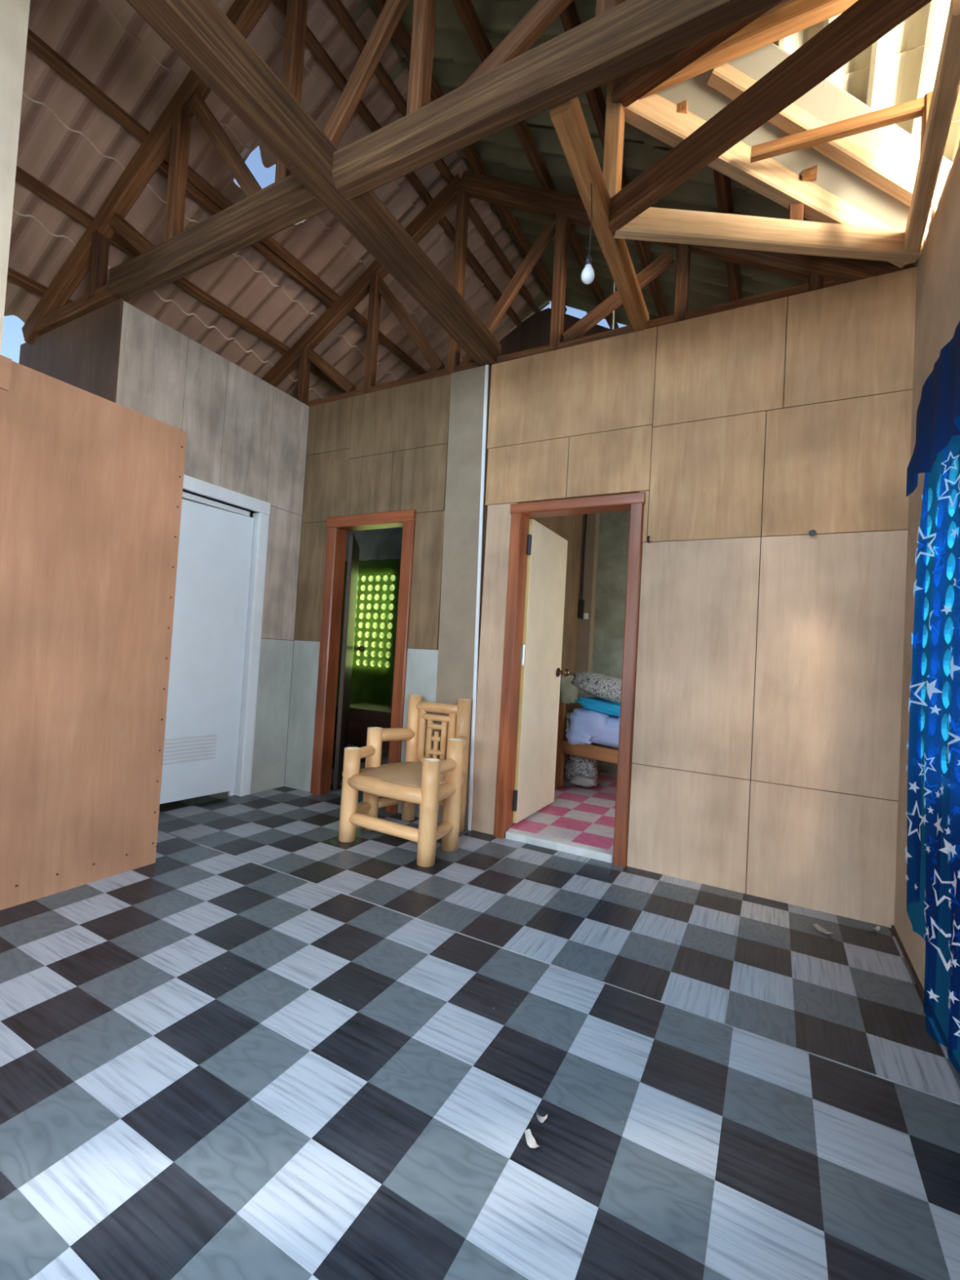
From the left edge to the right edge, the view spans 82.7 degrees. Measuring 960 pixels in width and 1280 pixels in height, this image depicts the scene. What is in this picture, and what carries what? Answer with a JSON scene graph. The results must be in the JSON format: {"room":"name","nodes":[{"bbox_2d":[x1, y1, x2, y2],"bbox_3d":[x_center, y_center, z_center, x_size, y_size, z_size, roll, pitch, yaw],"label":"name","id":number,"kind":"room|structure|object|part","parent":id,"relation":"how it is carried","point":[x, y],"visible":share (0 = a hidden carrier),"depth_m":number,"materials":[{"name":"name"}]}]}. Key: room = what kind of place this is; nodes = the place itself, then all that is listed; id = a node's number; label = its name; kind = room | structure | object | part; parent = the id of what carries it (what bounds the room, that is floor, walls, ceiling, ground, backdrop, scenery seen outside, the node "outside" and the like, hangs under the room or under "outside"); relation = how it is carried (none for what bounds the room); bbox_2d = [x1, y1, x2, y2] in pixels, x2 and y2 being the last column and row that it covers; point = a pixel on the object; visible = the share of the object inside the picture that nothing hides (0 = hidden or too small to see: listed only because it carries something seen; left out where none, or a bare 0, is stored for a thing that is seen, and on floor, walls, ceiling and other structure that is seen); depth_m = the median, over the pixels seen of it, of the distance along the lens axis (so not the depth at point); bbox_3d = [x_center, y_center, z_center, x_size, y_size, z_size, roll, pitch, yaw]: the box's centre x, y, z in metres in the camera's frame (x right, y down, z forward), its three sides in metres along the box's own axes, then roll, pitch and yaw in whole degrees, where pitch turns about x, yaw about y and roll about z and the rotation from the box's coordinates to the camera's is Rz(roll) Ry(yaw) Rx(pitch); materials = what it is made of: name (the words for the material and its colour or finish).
{"room":"traditional dwelling","nodes":[
{"label":"traditional dwelling","id":0,"kind":"room"},
{"bbox_2d":[18,297,123,402],"bbox_3d":[-2.737,-0.468,3.463,1.242,3.130,0.025,2,-2,29],"label":"wall","id":1,"kind":"structure","parent":0,"point":[82,353],"depth_m":3.36,"materials":[{"name":"brown wood"}]},
{"bbox_2d":[22,0,786,344],"bbox_3d":[-0.813,-2.630,2.536,5.160,1.631,0.139,2,-2,29],"label":"roof truss","id":2,"kind":"object","parent":1,"relation":"on","point":[513,85],"visible":0.89,"depth_m":2.30,"materials":[{"name":"brown wood"}]},
{"bbox_2d":[7,266,72,305],"bbox_3d":[-2.704,-2.280,3.922,0.076,0.079,5.741,2,-2,29],"label":"purlin","id":3,"kind":"object","parent":2,"relation":"on","point":[13,276],"visible":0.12,"depth_m":3.50,"materials":[{"name":"brown wood"}]},
{"bbox_3d":[-2.334,-2.282,3.338,0.071,0.404,0.071,2,-2,29],"label":"post","id":4,"kind":"part","parent":2,"relation":"part of","materials":[{"name":"brown wood"}]},
{"bbox_3d":[-1.659,-2.471,2.982,0.072,0.838,0.073,2,-2,29],"label":"post","id":5,"kind":"part","parent":2,"relation":"part of","materials":[{"name":"brown wood"}]},
{"bbox_2d":[15,165,346,392],"bbox_3d":[-2.229,-2.558,3.681,0.075,0.082,5.741,2,-2,29],"label":"purlin","id":6,"kind":"object","parent":2,"relation":"on","point":[24,178],"visible":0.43,"depth_m":3.83,"materials":[{"name":"brown wood"}]},
{"bbox_2d":[26,27,427,374],"bbox_3d":[-1.735,-2.851,3.431,0.078,0.079,5.741,2,-2,29],"label":"purlin","id":7,"kind":"object","parent":2,"relation":"on","point":[34,42],"visible":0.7,"depth_m":3.21,"materials":[{"name":"brown wood"}]},
{"bbox_2d":[157,160,333,307],"bbox_3d":[-1.561,-2.796,3.866,0.052,0.076,1.560,2,-2,29],"label":"purlin","id":8,"kind":"object","parent":2,"relation":"on","point":[192,191],"visible":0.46,"depth_m":3.90,"materials":[{"name":"brown wood"}]},
{"bbox_3d":[-0.885,-2.682,2.576,0.073,1.325,0.073,2,-2,29],"label":"king post","id":9,"kind":"part","parent":2,"relation":"part of","materials":[{"name":"brown wood"}]},
{"bbox_2d":[273,0,522,326],"bbox_3d":[-0.933,-3.322,3.024,0.074,0.078,5.741,2,-2,29],"label":"purlin","id":10,"kind":"object","parent":2,"relation":"on","point":[311,41],"visible":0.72,"depth_m":3.46,"materials":[{"name":"brown wood"}]},
{"bbox_3d":[-0.233,-2.437,2.209,0.073,0.891,0.072,2,-2,29],"label":"post","id":11,"kind":"part","parent":2,"relation":"part of","materials":[{"name":"brown wood"}]},
{"bbox_2d":[326,0,541,313],"bbox_3d":[-0.771,-3.417,2.942,0.075,0.080,5.741,2,-2,29],"label":"purlin","id":12,"kind":"object","parent":2,"relation":"on","point":[336,6],"visible":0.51,"depth_m":3.43,"materials":[{"name":"brown wood"}]},
{"bbox_2d":[350,0,548,308],"bbox_3d":[0.704,-3.061,2.134,3.494,0.907,5.845,2,-2,29],"label":"trim","id":13,"kind":"structure","parent":2,"relation":"on","point":[363,6],"depth_m":3.37,"materials":[{"name":"brown wood"}]},
{"bbox_2d":[373,0,567,313],"bbox_3d":[-0.545,-3.367,2.817,0.074,0.078,5.741,2,-2,29],"label":"purlin","id":14,"kind":"object","parent":2,"relation":"on","point":[401,33],"visible":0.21,"depth_m":3.79,"materials":[{"name":"brown wood"}]},
{"bbox_3d":[0.436,-2.186,1.831,0.071,0.444,0.071,2,-2,29],"label":"post","id":15,"kind":"part","parent":2,"relation":"part of","materials":[{"name":"brown wood"}]},
{"bbox_2d":[560,0,669,317],"bbox_3d":[0.349,-2.719,2.294,0.075,0.081,5.741,2,-2,29],"label":"purlin","id":16,"kind":"object","parent":2,"relation":"on","point":[570,18],"visible":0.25,"depth_m":2.83,"materials":[{"name":"brown wood"}]},
{"bbox_2d":[0,0,186,910],"bbox_3d":[-2.047,-0.841,1.967,0.102,3.848,2.001,2,-2,29],"label":"wall","id":17,"kind":"structure","parent":0,"point":[91,485],"depth_m":2.41,"materials":[{"name":"orange wood"}]},
{"bbox_2d":[182,497,220,509],"bbox_3d":[-3.263,-0.320,3.872,0.062,2.798,5.907,2,-2,29],"label":"wall","id":18,"kind":"structure","parent":0,"point":[182,498],"depth_m":4.95,"materials":[{"name":"beige paint"}]},
{"bbox_2d":[115,300,309,793],"bbox_3d":[-1.862,-0.404,3.868,0.087,3.126,1.545,2,-2,29],"label":"wall","id":19,"kind":"structure","parent":0,"point":[246,435],"depth_m":4.03,"materials":[{"name":"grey wood"}]},
{"bbox_2d":[160,474,270,804],"bbox_3d":[-1.928,0.035,3.794,0.135,2.217,0.863,2,-2,29],"label":"door","id":20,"kind":"structure","parent":19,"relation":"in","point":[216,638],"depth_m":3.87,"materials":[{"name":"white paint"}]},
{"bbox_2d":[162,733,217,764],"bbox_3d":[-2.000,0.749,3.736,0.010,0.172,0.395,2,-2,34],"label":"vent","id":21,"kind":"object","parent":20,"relation":"attached to","point":[180,748],"depth_m":3.74,"materials":[{"name":"white metal"}]},
{"bbox_2d":[4,0,550,401],"bbox_3d":[-1.837,-2.870,3.517,2.596,1.528,5.876,2,-2,29],"label":"ceiling","id":22,"kind":"structure","parent":0,"point":[68,143],"depth_m":3.46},
{"bbox_2d":[345,307,611,756],"bbox_3d":[0.485,-0.950,5.278,5.252,4.563,0.062,2,-2,29],"label":"wall","id":23,"kind":"structure","parent":0,"point":[534,331],"depth_m":5.52,"materials":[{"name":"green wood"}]},
{"bbox_2d":[336,558,399,705],"bbox_3d":[-1.298,-0.046,6.089,0.874,1.706,0.037,2,-2,29],"label":"window","id":24,"kind":"structure","parent":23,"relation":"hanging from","point":[372,668],"depth_m":6.03,"materials":[{"name":"green glass"}]},
{"bbox_2d":[0,755,959,1279],"bbox_3d":[-0.933,1.168,2.521,5.470,0.006,5.907,2,-2,29],"label":"floor","id":25,"kind":"structure","parent":0,"point":[272,1046],"depth_m":1.49,"materials":[{"name":"tile"}]},
{"bbox_2d":[332,702,391,768],"bbox_3d":[-0.848,0.949,5.141,1.061,0.593,0.499,2,-2,29],"label":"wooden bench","id":26,"kind":"object","parent":25,"relation":"on","point":[362,716],"visible":0.27,"depth_m":5.03,"materials":[{"name":"brown wood"}]},
{"bbox_3d":[-1.378,0.951,5.191,0.083,0.530,0.083,2,-2,29],"label":"leg","id":27,"kind":"part","parent":26,"relation":"part of","materials":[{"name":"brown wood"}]},
{"bbox_3d":[-1.180,0.973,5.557,0.083,0.530,0.083,2,-2,29],"label":"leg","id":28,"kind":"part","parent":26,"relation":"part of","materials":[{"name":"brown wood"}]},
{"bbox_2d":[338,694,471,866],"bbox_3d":[-0.403,0.794,3.381,0.727,0.853,0.699,2,-2,29],"label":"armchair","id":29,"kind":"object","parent":25,"relation":"on","point":[428,782],"visible":1,"depth_m":3.23,"materials":[{"name":"beige wood"}]},
{"bbox_3d":[-0.780,0.923,3.270,0.105,0.545,0.107,2,-2,29],"label":"leg","id":30,"kind":"part","parent":29,"relation":"part of","materials":[{"name":"brown wood"}]},
{"bbox_3d":[-0.725,0.699,3.393,0.068,0.067,0.248,3,-2,20],"label":"arm","id":31,"kind":"part","parent":29,"relation":"part of","materials":[{"name":"brown wood"}]},
{"bbox_3d":[-0.694,0.887,3.505,0.105,0.641,0.107,2,-2,29],"label":"leg","id":32,"kind":"part","parent":29,"relation":"part of","materials":[{"name":"brown wood"}]},
{"bbox_3d":[-0.532,0.848,3.110,0.596,0.094,0.117,2,-2,31],"label":"seat rail","id":33,"kind":"part","parent":29,"relation":"part of","materials":[{"name":"brown wood"}]},
{"bbox_3d":[-0.568,0.629,3.629,0.089,0.094,0.324,2,-2,44],"label":"arm","id":34,"kind":"part","parent":29,"relation":"part of","materials":[{"name":"brown wood"}]},
{"bbox_3d":[-0.406,0.832,3.376,0.591,0.028,0.528,2,-2,29],"label":"seat","id":35,"kind":"part","parent":29,"relation":"part of","materials":[{"name":"brown wood"}]},
{"bbox_3d":[-0.467,0.803,3.740,0.096,0.849,0.098,2,-2,29],"label":"leg","id":36,"kind":"part","parent":29,"relation":"part of","materials":[{"name":"brown wood"}]},
{"bbox_3d":[-0.297,0.818,3.656,0.381,0.050,0.051,2,-2,26],"label":"rail","id":37,"kind":"part","parent":29,"relation":"part of","materials":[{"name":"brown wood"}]},
{"bbox_3d":[-0.279,0.935,2.969,0.105,0.562,0.107,2,-2,29],"label":"leg","id":38,"kind":"part","parent":29,"relation":"part of","materials":[{"name":"brown wood"}]},
{"bbox_3d":[-0.276,0.457,3.667,0.381,0.072,0.073,2,-2,26],"label":"rail","id":39,"kind":"part","parent":29,"relation":"part of","materials":[{"name":"brown wood"}]},
{"bbox_3d":[-0.217,0.865,3.096,0.080,0.079,0.275,3,-2,25],"label":"seat rail","id":40,"kind":"part","parent":29,"relation":"part of","materials":[{"name":"brown wood"}]},
{"bbox_3d":[-0.209,0.720,3.100,0.068,0.067,0.275,3,-2,25],"label":"arm","id":41,"kind":"part","parent":29,"relation":"part of","materials":[{"name":"brown wood"}]},
{"bbox_3d":[-0.162,0.909,3.220,0.107,0.641,0.109,2,-2,29],"label":"leg","id":42,"kind":"part","parent":29,"relation":"part of","materials":[{"name":"brown wood"}]},
{"bbox_3d":[-0.132,0.654,3.403,0.080,0.079,0.351,3,-2,5],"label":"arm","id":43,"kind":"part","parent":29,"relation":"part of","materials":[{"name":"brown wood"}]},
{"bbox_3d":[-0.125,0.815,3.573,0.099,0.853,0.100,2,-2,29],"label":"leg","id":44,"kind":"part","parent":29,"relation":"part of","materials":[{"name":"brown wood"}]},
{"bbox_3d":[-0.144,0.878,3.396,0.080,0.079,0.351,3,-2,5],"label":"seat rail","id":45,"kind":"part","parent":29,"relation":"part of","materials":[{"name":"brown wood"}]},
{"bbox_2d":[524,1128,539,1147],"bbox_3d":[0.123,1.181,1.286,0.021,0.016,0.050,4,-2,-26],"label":"paper scrap","id":46,"kind":"object","parent":25,"relation":"on","point":[531,1141],"visible":1,"depth_m":1.29,"materials":[{"name":"white paper"}]},
{"bbox_2d":[536,1111,547,1122],"bbox_3d":[0.153,1.184,1.353,0.028,0.016,0.019,3,-2,10],"label":"paper scrap","id":47,"kind":"object","parent":25,"relation":"on","point":[541,1119],"visible":1,"depth_m":1.35,"materials":[{"name":"white paper"}]},
{"bbox_2d":[813,924,835,933],"bbox_3d":[1.536,1.294,2.432,0.041,0.016,0.087,4,-2,-27],"label":"paper scrap","id":48,"kind":"object","parent":25,"relation":"on","point":[818,927],"visible":1,"depth_m":2.44,"materials":[{"name":"white paper"}]},
{"bbox_2d":[871,925,880,931],"bbox_3d":[1.800,1.310,2.477,0.043,0.015,0.025,4,-2,-8],"label":"paper scrap","id":49,"kind":"object","parent":25,"relation":"on","point":[877,927],"visible":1,"depth_m":2.48,"materials":[{"name":"white paper"}]},
{"bbox_2d":[528,514,582,772],"bbox_3d":[0.509,-0.220,4.736,0.146,3.182,2.246,2,-2,29],"label":"wall","id":50,"kind":"structure","parent":0,"point":[569,527],"depth_m":5.33,"materials":[{"name":"brown wood"}]},
{"bbox_2d":[578,514,588,619],"bbox_3d":[1.086,-0.973,5.520,0.092,1.529,0.033,2,-2,29],"label":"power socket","id":51,"kind":"object","parent":50,"relation":"attached to","point":[581,615],"visible":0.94,"depth_m":5.51,"materials":[{"name":"black plastic"}]},
{"bbox_3d":[1.072,-1.072,5.537,0.031,1.331,0.021,2,-2,29],"label":"cord","id":52,"kind":"part","parent":51,"relation":"part of","materials":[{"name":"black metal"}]},
{"bbox_2d":[574,512,599,672],"bbox_3d":[1.110,-0.694,5.575,0.135,2.122,0.125,2,-2,29],"label":"trim","id":53,"kind":"structure","parent":50,"relation":"attached to","point":[584,639],"depth_m":5.51,"materials":[{"name":"wood"}]},
{"bbox_2d":[508,772,617,850],"bbox_3d":[1.473,1.356,4.061,2.371,0.109,2.226,2,-2,29],"label":"floor","id":54,"kind":"structure","parent":0,"point":[578,814],"depth_m":3.87,"materials":[{"name":"pink tile"}]},
{"bbox_2d":[564,754,599,784],"bbox_3d":[0.910,1.141,4.861,0.294,0.301,0.242,2,-2,29],"label":"cloth bag","id":55,"kind":"object","parent":54,"relation":"on","point":[584,766],"visible":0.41,"depth_m":4.77,"materials":[{"name":"fabric"}]},
{"bbox_2d":[569,773,598,786],"bbox_3d":[0.906,1.220,4.729,0.238,0.095,0.164,2,-2,29],"label":"cloth bag","id":56,"kind":"object","parent":54,"relation":"on","point":[577,780],"visible":0.99,"depth_m":4.68,"materials":[{"name":"fabric"}]},
{"bbox_2d":[555,702,617,786],"bbox_3d":[1.340,0.933,4.679,1.223,0.711,0.886,2,-2,29],"label":"bed","id":57,"kind":"object","parent":54,"relation":"on","point":[595,751],"visible":0.22,"depth_m":4.63,"materials":[{"name":"brown wood"}]},
{"bbox_3d":[0.687,0.895,4.680,0.075,0.711,0.075,2,-2,29],"label":"leg","id":58,"kind":"part","parent":57,"relation":"part of","materials":[{"name":"brown wood"}]},
{"bbox_3d":[0.866,0.777,4.999,0.046,0.395,0.718,2,-2,29],"label":"headboard","id":59,"kind":"part","parent":57,"relation":"part of","materials":[{"name":"brown wood"}]},
{"bbox_3d":[1.166,0.951,4.358,1.153,0.166,0.046,2,-2,33],"label":"rail","id":60,"kind":"part","parent":57,"relation":"part of","materials":[{"name":"brown wood"}]},
{"bbox_2d":[565,707,619,748],"bbox_3d":[1.210,0.755,4.566,0.992,0.325,0.451,2,-2,29],"label":"folded blanket","id":61,"kind":"object","parent":57,"relation":"on","point":[586,726],"visible":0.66,"depth_m":4.51,"materials":[{"name":"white fabric"}]},
{"bbox_2d":[574,696,620,716],"bbox_3d":[1.252,0.595,4.547,0.902,0.180,0.422,2,-2,29],"label":"sheet","id":62,"kind":"object","parent":61,"relation":"on","point":[594,704],"visible":0.35,"depth_m":4.51,"materials":[{"name":"blue fabric"}]},
{"bbox_2d":[570,671,622,704],"bbox_3d":[1.209,0.442,4.614,0.881,0.310,0.421,2,-2,29],"label":"pillow","id":63,"kind":"object","parent":62,"relation":"on","point":[602,686],"visible":0.48,"depth_m":4.54,"materials":[{"name":"fabric"}]},
{"bbox_2d":[284,266,916,927],"bbox_3d":[0.246,-0.293,3.550,4.077,3.126,0.094,2,-2,29],"label":"wall","id":64,"kind":"structure","parent":0,"point":[767,722],"depth_m":2.95,"materials":[{"name":"brown wood"}]},
{"bbox_2d":[125,0,501,366],"bbox_3d":[-0.681,-2.038,2.356,0.139,0.178,3.235,2,-2,29],"label":"tie beam","id":65,"kind":"structure","parent":64,"relation":"on","point":[198,32],"depth_m":2.18,"materials":[{"name":"brown wood"}]},
{"bbox_2d":[310,509,417,813],"bbox_3d":[-1.001,0.130,4.352,0.549,2.165,1.318,4,-2,-31],"label":"door","id":66,"kind":"structure","parent":64,"relation":"in","point":[337,527],"depth_m":4.25,"materials":[{"name":"red wood"}]},
{"bbox_3d":[-1.095,0.080,4.956,0.094,0.067,0.067,4,-2,-8],"label":"handle","id":67,"kind":"part","parent":66,"relation":"part of","materials":[{"name":"gold metal"}]},
{"bbox_2d":[467,364,488,830],"bbox_3d":[-0.010,-0.308,3.632,0.094,3.112,0.012,2,-2,29],"label":"trim","id":68,"kind":"structure","parent":64,"relation":"attached to","point":[486,366],"depth_m":3.62,"materials":[{"name":"white paint"}]},
{"bbox_2d":[505,828,613,862],"bbox_3d":[0.494,1.251,3.350,0.682,0.050,0.152,2,-2,29],"label":"trim","id":69,"kind":"structure","parent":64,"relation":"attached to","point":[564,846],"depth_m":3.29,"materials":[{"name":"white"}]},
{"bbox_2d":[493,491,645,866],"bbox_3d":[0.696,0.221,3.671,0.877,2.139,0.835,2,-2,29],"label":"door","id":70,"kind":"structure","parent":64,"relation":"in","point":[535,588],"depth_m":3.54,"materials":[{"name":"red wood"}]},
{"bbox_3d":[0.628,0.246,4.099,0.094,0.067,0.067,2,-2,29],"label":"handle","id":71,"kind":"part","parent":70,"relation":"part of","materials":[{"name":"gold metal"}]},
{"bbox_2d":[261,170,911,406],"bbox_3d":[-0.084,-2.550,3.881,5.160,1.631,0.075,2,-2,29],"label":"roof truss","id":72,"kind":"object","parent":64,"relation":"on","point":[819,272],"visible":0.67,"depth_m":3.65,"materials":[{"name":"brown wood"}]},
{"bbox_3d":[-1.495,-2.208,4.625,0.071,0.528,0.071,2,-2,29],"label":"post","id":73,"kind":"part","parent":72,"relation":"part of","materials":[{"name":"brown wood"}]},
{"bbox_3d":[-0.844,-2.390,4.282,0.071,0.947,0.072,2,-2,29],"label":"post","id":74,"kind":"part","parent":72,"relation":"part of","materials":[{"name":"brown wood"}]},
{"bbox_3d":[-0.155,-2.576,3.920,0.073,1.377,0.073,2,-2,29],"label":"king post","id":75,"kind":"part","parent":72,"relation":"part of","materials":[{"name":"brown wood"}]},
{"bbox_2d":[452,0,618,329],"bbox_3d":[-0.108,-3.051,2.561,0.072,0.076,5.741,2,-2,29],"label":"purlin","id":76,"kind":"object","parent":72,"relation":"on","point":[465,9],"visible":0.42,"depth_m":3.29,"materials":[{"name":"brown wood"}]},
{"bbox_3d":[0.515,-2.324,3.542,0.072,0.929,0.072,2,-2,29],"label":"post","id":77,"kind":"part","parent":72,"relation":"part of","materials":[{"name":"brown wood"}]},
{"bbox_3d":[1.175,-2.076,3.170,0.071,0.489,0.071,2,-2,29],"label":"post","id":78,"kind":"part","parent":72,"relation":"part of","materials":[{"name":"brown wood"}]},
{"bbox_2d":[712,168,742,301],"bbox_3d":[1.662,-2.287,3.559,0.076,0.079,2.224,2,-2,29],"label":"purlin","id":79,"kind":"object","parent":72,"relation":"on","point":[722,182],"visible":0.26,"depth_m":2.91,"materials":[{"name":"brown wood"}]},
{"bbox_3d":[1.752,-1.859,2.845,0.071,0.104,0.071,2,-2,29],"label":"post","id":80,"kind":"part","parent":72,"relation":"part of","materials":[{"name":"brown wood"}]},
{"bbox_2d":[550,96,648,332],"bbox_3d":[0.633,-1.930,2.626,0.078,0.132,1.477,2,-2,28],"label":"cross beam","id":81,"kind":"structure","parent":64,"relation":"on","point":[567,118],"depth_m":2.35,"materials":[{"name":"brown wood"}]},
{"bbox_2d":[581,183,594,284],"bbox_3d":[0.454,-1.682,2.246,0.054,0.433,0.055,2,-2,29],"label":"light bulb","id":82,"kind":"object","parent":81,"relation":"hanging from","point":[588,273],"visible":1,"depth_m":2.23,"materials":[{"name":"white glass"}]},
{"bbox_3d":[0.444,-1.503,2.241,0.054,0.075,0.055,2,-2,29],"label":"bulb","id":83,"kind":"part","parent":82,"relation":"part of","materials":[{"name":"white glass"}]},
{"bbox_2d":[585,254,591,265],"bbox_3d":[0.447,-1.560,2.243,0.026,0.044,0.027,2,-2,29],"label":"socket","id":84,"kind":"object","parent":82,"relation":"attached to","point":[588,259],"depth_m":2.23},
{"bbox_2d":[607,0,932,232],"bbox_3d":[1.005,-1.928,1.957,0.065,0.132,1.336,4,-2,-37],"label":"diagonal beam","id":85,"kind":"structure","parent":81,"relation":"attached to","point":[864,22],"depth_m":1.91,"materials":[{"name":"brown wood"}]},
{"bbox_2d":[602,80,924,268],"bbox_3d":[1.331,-2.183,2.553,1.527,0.722,0.131,3,-2,-1],"label":"truss","id":86,"kind":"object","parent":64,"relation":"on","point":[836,228],"visible":0.69,"depth_m":2.52,"materials":[{"name":"brown wood"}]},
{"bbox_3d":[0.617,-2.246,2.523,0.075,0.666,0.071,2,-2,29],"label":"king post","id":87,"kind":"part","parent":86,"relation":"part of","materials":[{"name":"brown wood"}]},
{"bbox_2d":[638,0,857,99],"bbox_3d":[1.472,-2.511,2.075,1.924,0.126,0.065,2,-2,29],"label":"ridge beam","id":88,"kind":"structure","parent":86,"relation":"on","point":[797,15],"depth_m":2.22,"materials":[{"name":"brown wood"}]},
{"bbox_3d":[1.493,-1.986,2.578,0.062,0.125,0.062,2,-2,29],"label":"post","id":89,"kind":"part","parent":86,"relation":"part of","materials":[{"name":"brown wood"}]},
{"bbox_2d":[808,529,816,536],"bbox_3d":[1.667,-0.533,2.734,0.035,0.034,0.029,2,-2,29],"label":"nail","id":90,"kind":"object","parent":64,"relation":"attached to","point":[812,532],"visible":1,"depth_m":2.72,"materials":[{"name":"black metal"}]},
{"bbox_2d":[577,511,630,774],"bbox_3d":[2.111,-0.118,5.117,2.371,3.182,0.083,2,-2,29],"label":"wall","id":91,"kind":"structure","parent":0,"point":[614,526],"depth_m":5.51,"materials":[{"name":"grey paint"}]},
{"bbox_2d":[375,0,959,325],"bbox_3d":[0.741,-2.679,2.108,3.335,1.695,5.876,2,-2,29],"label":"ceiling","id":92,"kind":"structure","parent":0,"point":[455,58],"depth_m":3.01,"materials":[{"name":"metal"}]},
{"bbox_2d":[612,281,615,328],"bbox_3d":[0.858,-2.111,3.498,0.024,0.811,0.010,2,-2,29],"label":"hanging wire","id":93,"kind":"object","parent":92,"relation":"hanging from","point":[614,282],"visible":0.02,"depth_m":3.50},
{"bbox_2d":[611,4,777,106],"bbox_3d":[0.958,-2.229,1.870,0.071,0.708,1.487,4,-2,-28],"label":"rafter","id":94,"kind":"object","parent":92,"relation":"hanging from","point":[628,88],"visible":0.5,"depth_m":2.24,"materials":[{"name":"brown wood"}]},
{"bbox_2d":[758,0,796,17],"bbox_3d":[1.565,-2.327,1.730,1.419,0.067,0.067,2,-2,29],"label":"purlin","id":95,"kind":"object","parent":94,"relation":"on","point":[787,2],"visible":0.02,"depth_m":1.99,"materials":[{"name":"brown wood"}]},
{"bbox_2d":[893,139,959,989],"bbox_3d":[1.608,-0.305,1.729,0.104,3.205,6.365,2,-2,29],"label":"wall","id":96,"kind":"structure","parent":0,"point":[937,313],"depth_m":2.35,"materials":[{"name":"beige paint"}]},
{"bbox_2d":[655,42,952,238],"bbox_3d":[1.351,-2.222,2.124,1.581,0.711,1.560,2,-2,29],"label":"roof panel","id":97,"kind":"object","parent":96,"relation":"attached to","point":[833,104],"depth_m":2.45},
{"bbox_2d":[706,62,940,207],"bbox_3d":[1.525,-2.228,2.421,1.058,0.551,0.062,3,-2,-3],"label":"wooden beam","id":98,"kind":"structure","parent":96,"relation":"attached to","point":[727,80],"depth_m":2.40,"materials":[{"name":"brown wood"}]},
{"bbox_2d":[890,924,959,1079],"bbox_3d":[0.951,1.218,0.760,0.010,0.015,3.989,2,-2,29],"label":"baseboard","id":99,"kind":"structure","parent":96,"relation":"attached to","point":[895,934],"depth_m":2.17,"materials":[{"name":"brown wood"}]},
{"bbox_2d":[903,0,959,265],"bbox_3d":[1.742,-1.870,2.104,0.062,0.094,1.167,2,-2,32],"label":"wooden beam","id":100,"kind":"structure","parent":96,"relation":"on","point":[947,82],"depth_m":1.96,"materials":[{"name":"brown wood"}]},
{"bbox_2d":[920,90,933,154],"bbox_3d":[1.784,-2.023,2.152,0.062,0.250,0.058,2,-2,29],"label":"post","id":101,"kind":"object","parent":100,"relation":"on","point":[928,95],"visible":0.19,"depth_m":2.14,"materials":[{"name":"brown wood"}]},
{"bbox_2d":[750,97,924,163],"bbox_3d":[1.507,-2.151,2.303,0.652,0.091,0.046,2,-2,27],"label":"roof beam","id":102,"kind":"structure","parent":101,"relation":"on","point":[912,109],"depth_m":2.29,"materials":[{"name":"brown wood"}]},
{"bbox_3d":[1.332,-0.868,1.332,0.021,0.031,1.435,2,-2,29],"label":"curtain rod","id":103,"kind":"object","parent":96,"relation":"attached to","visible":0},
{"bbox_2d":[905,320,959,1073],"bbox_3d":[1.242,0.118,1.381,0.078,2.067,1.463,2,-2,29],"label":"curtain","id":104,"kind":"object","parent":103,"relation":"hanging from","point":[932,849],"visible":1,"depth_m":1.63,"materials":[{"name":"blue fabric"}]}
]}

